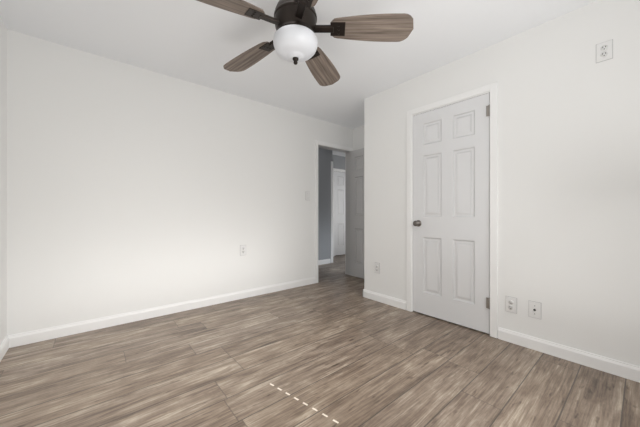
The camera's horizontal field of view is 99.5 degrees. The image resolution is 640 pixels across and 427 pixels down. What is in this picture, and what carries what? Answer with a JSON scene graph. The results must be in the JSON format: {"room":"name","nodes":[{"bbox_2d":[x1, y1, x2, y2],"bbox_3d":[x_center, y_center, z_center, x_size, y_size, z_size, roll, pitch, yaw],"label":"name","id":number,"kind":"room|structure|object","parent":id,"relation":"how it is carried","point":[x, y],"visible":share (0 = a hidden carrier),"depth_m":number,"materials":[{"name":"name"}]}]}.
{"room":"empty bedroom","nodes":[
{"label":"empty bedroom","id":0,"kind":"room"},
{"bbox_2d":[0,16,6,344],"bbox_3d":[-1.286,-0.190,0.653,0.120,2.420,3.790,0,0,-40],"label":"wall","id":1,"kind":"structure","parent":0,"point":[3,182],"depth_m":1.98,"materials":[{"name":"white paint"}]},
{"bbox_2d":[0,336,8,361],"bbox_3d":[-1.235,0.974,0.696,0.014,0.092,3.550,0,0,-40],"label":"baseboard","id":2,"kind":"structure","parent":1,"relation":"attached to","point":[4,346],"depth_m":1.95,"materials":[{"name":"white paint"}]},
{"bbox_2d":[7,29,352,335],"bbox_3d":[-0.936,-0.190,3.295,3.800,2.420,0.060,0,0,-40],"label":"wall","id":3,"kind":"structure","parent":0,"point":[131,188],"depth_m":2.59,"materials":[{"name":"white paint"}]},
{"bbox_2d":[8,277,314,347],"bbox_3d":[-1.219,0.974,3.010,3.001,0.092,0.014,0,0,-40],"label":"baseboard","id":4,"kind":"structure","parent":3,"relation":"attached to","point":[24,338],"depth_m":2.58,"materials":[{"name":"white paint"}]},
{"bbox_2d":[240,245,245,255],"bbox_3d":[-0.923,0.442,3.259,0.077,0.123,0.009,0,0,-40],"label":"outlet","id":5,"kind":"object","parent":3,"relation":"attached to","point":[242,249],"visible":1,"depth_m":3.25,"materials":[{"name":"white plastic"}]},
{"bbox_2d":[315,140,352,282],"bbox_3d":[0.195,-0.028,4.266,0.791,2.095,0.136,0,0,-40],"label":"trim","id":6,"kind":"structure","parent":3,"relation":"attached to","point":[330,146],"depth_m":4.30,"materials":[{"name":"white paint"}]},
{"bbox_2d":[0,0,596,156],"bbox_3d":[0.537,-1.450,3.246,6.240,0.100,5.440,0,0,-40],"label":"ceiling","id":7,"kind":"structure","parent":0,"point":[197,42],"depth_m":2.17,"materials":[{"name":"white paint"}]},
{"bbox_2d":[197,0,412,85],"bbox_3d":[-0.190,-1.163,1.641,1.328,0.515,1.338,0,0,-40],"label":"ceiling fan","id":8,"kind":"object","parent":7,"relation":"hanging from","point":[295,41],"visible":1,"depth_m":1.59,"materials":[{"name":"brown wood"}]},
{"bbox_2d":[0,254,639,426],"bbox_3d":[0.537,1.070,3.246,6.240,0.100,5.440,0,0,-40],"label":"floor","id":9,"kind":"structure","parent":0,"point":[333,347],"depth_m":1.72,"materials":[{"name":"brown wood"}]},
{"bbox_2d":[318,148,331,259],"bbox_3d":[-0.590,-0.190,4.988,2.100,2.420,0.120,0,0,-40],"label":"wall","id":10,"kind":"structure","parent":0,"point":[324,201],"depth_m":5.48,"materials":[{"name":"grey paint"}]},
{"bbox_2d":[318,259,330,264],"bbox_3d":[-0.571,0.974,4.917,2.038,0.092,0.014,0,0,-40],"label":"baseboard","id":11,"kind":"structure","parent":10,"relation":"attached to","point":[324,261],"depth_m":5.46,"materials":[{"name":"white paint"}]},
{"bbox_2d":[331,161,332,262],"bbox_3d":[0.209,-0.028,5.644,0.057,2.095,0.136,0,0,-40],"label":"trim","id":12,"kind":"structure","parent":10,"relation":"attached to","point":[331,211],"depth_m":5.59,"materials":[{"name":"white paint"}]},
{"bbox_2d":[332,154,344,169],"bbox_3d":[0.440,-0.190,6.627,1.820,2.420,0.120,0,0,-40],"label":"wall","id":13,"kind":"structure","parent":0,"point":[338,162],"depth_m":6.55,"materials":[{"name":"grey paint"}]},
{"bbox_2d":[333,168,344,255],"bbox_3d":[0.591,-0.028,6.743,0.880,2.095,0.136,0,0,-40],"label":"trim","id":14,"kind":"structure","parent":13,"relation":"attached to","point":[338,170],"depth_m":6.43,"materials":[{"name":"white paint"}]},
{"bbox_2d":[334,171,344,255],"bbox_3d":[0.633,-0.002,6.692,0.752,2.019,0.105,0,0,-40],"label":"hall door","id":15,"kind":"structure","parent":13,"relation":"in","point":[339,213],"depth_m":6.59,"materials":[{"name":"white paint"}]},
{"bbox_2d":[353,125,363,150],"bbox_3d":[0.858,-0.190,4.203,0.120,2.420,0.960,0,0,-40],"label":"wall","id":16,"kind":"structure","parent":0,"point":[358,137],"depth_m":4.39,"materials":[{"name":"white paint"}]},
{"bbox_2d":[350,148,363,278],"bbox_3d":[0.708,-0.002,4.165,0.175,2.019,0.702,0,0,-37],"label":"room door","id":17,"kind":"structure","parent":16,"relation":"in","point":[356,213],"depth_m":4.29,"materials":[{"name":"white paint"}]},
{"bbox_2d":[364,0,639,366],"bbox_3d":[1.437,-0.190,2.337,0.120,2.420,2.650,0,0,-40],"label":"wall","id":18,"kind":"structure","parent":0,"point":[568,183],"depth_m":1.94,"materials":[{"name":"white paint"}]},
{"bbox_2d":[374,262,379,273],"bbox_3d":[0.664,0.635,3.163,0.009,0.123,0.077,0,0,-40],"label":"outlet","id":19,"kind":"object","parent":18,"relation":"attached to","point":[376,267],"visible":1,"depth_m":3.16,"materials":[{"name":"white plastic"}]},
{"bbox_2d":[363,289,406,309],"bbox_3d":[0.721,0.974,3.091,0.014,0.092,0.601,0,0,-40],"label":"baseboard","id":20,"kind":"structure","parent":18,"relation":"attached to","point":[389,300],"depth_m":3.06,"materials":[{"name":"white paint"}]},
{"bbox_2d":[413,93,489,333],"bbox_3d":[1.187,-0.002,2.519,0.105,2.019,0.734,0,0,-40],"label":"closet door","id":21,"kind":"structure","parent":18,"relation":"in","point":[451,212],"depth_m":2.50,"materials":[{"name":"white paint"}]},
{"bbox_2d":[407,82,497,337],"bbox_3d":[1.230,-0.028,2.573,0.136,2.095,0.835,0,0,-40],"label":"trim","id":22,"kind":"structure","parent":18,"relation":"attached to","point":[492,89],"depth_m":2.25,"materials":[{"name":"white paint"}]},
{"bbox_2d":[506,296,516,313],"bbox_3d":[1.512,0.722,2.145,0.009,0.123,0.077,0,0,-40],"label":"outlet","id":23,"kind":"object","parent":18,"relation":"attached to","point":[511,304],"visible":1,"depth_m":2.14,"materials":[{"name":"white plastic"}]},
{"bbox_2d":[529,300,540,318],"bbox_3d":[1.605,0.722,2.027,0.017,0.123,0.077,0,0,-40],"label":"outlet","id":24,"kind":"object","parent":18,"relation":"attached to","point":[534,309],"visible":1,"depth_m":2.02,"materials":[{"name":"white plastic"}]},
{"bbox_2d":[498,327,639,382],"bbox_3d":[1.845,0.974,1.743,0.014,0.092,1.216,0,0,-40],"label":"baseboard","id":25,"kind":"structure","parent":18,"relation":"attached to","point":[610,366],"depth_m":1.86,"materials":[{"name":"white paint"}]},
{"bbox_2d":[596,39,612,62],"bbox_3d":[1.839,-1.050,1.753,0.009,0.123,0.077,0,0,-40],"label":"outlet","id":26,"kind":"object","parent":18,"relation":"attached to","point":[604,51],"visible":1,"depth_m":1.75,"materials":[{"name":"white plastic"}]},
{"bbox_3d":[0.716,-0.190,4.749,3.800,2.420,0.060,0,0,-40],"label":"wall","id":27,"kind":"structure","parent":0,"visible":0},
{"bbox_2d":[345,153,345,273],"bbox_3d":[0.158,-0.028,4.333,0.820,2.095,0.016,0,0,-40],"label":"trim","id":28,"kind":"structure","parent":27,"relation":"attached to","point":[345,213],"depth_m":4.56,"materials":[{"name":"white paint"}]}
]}

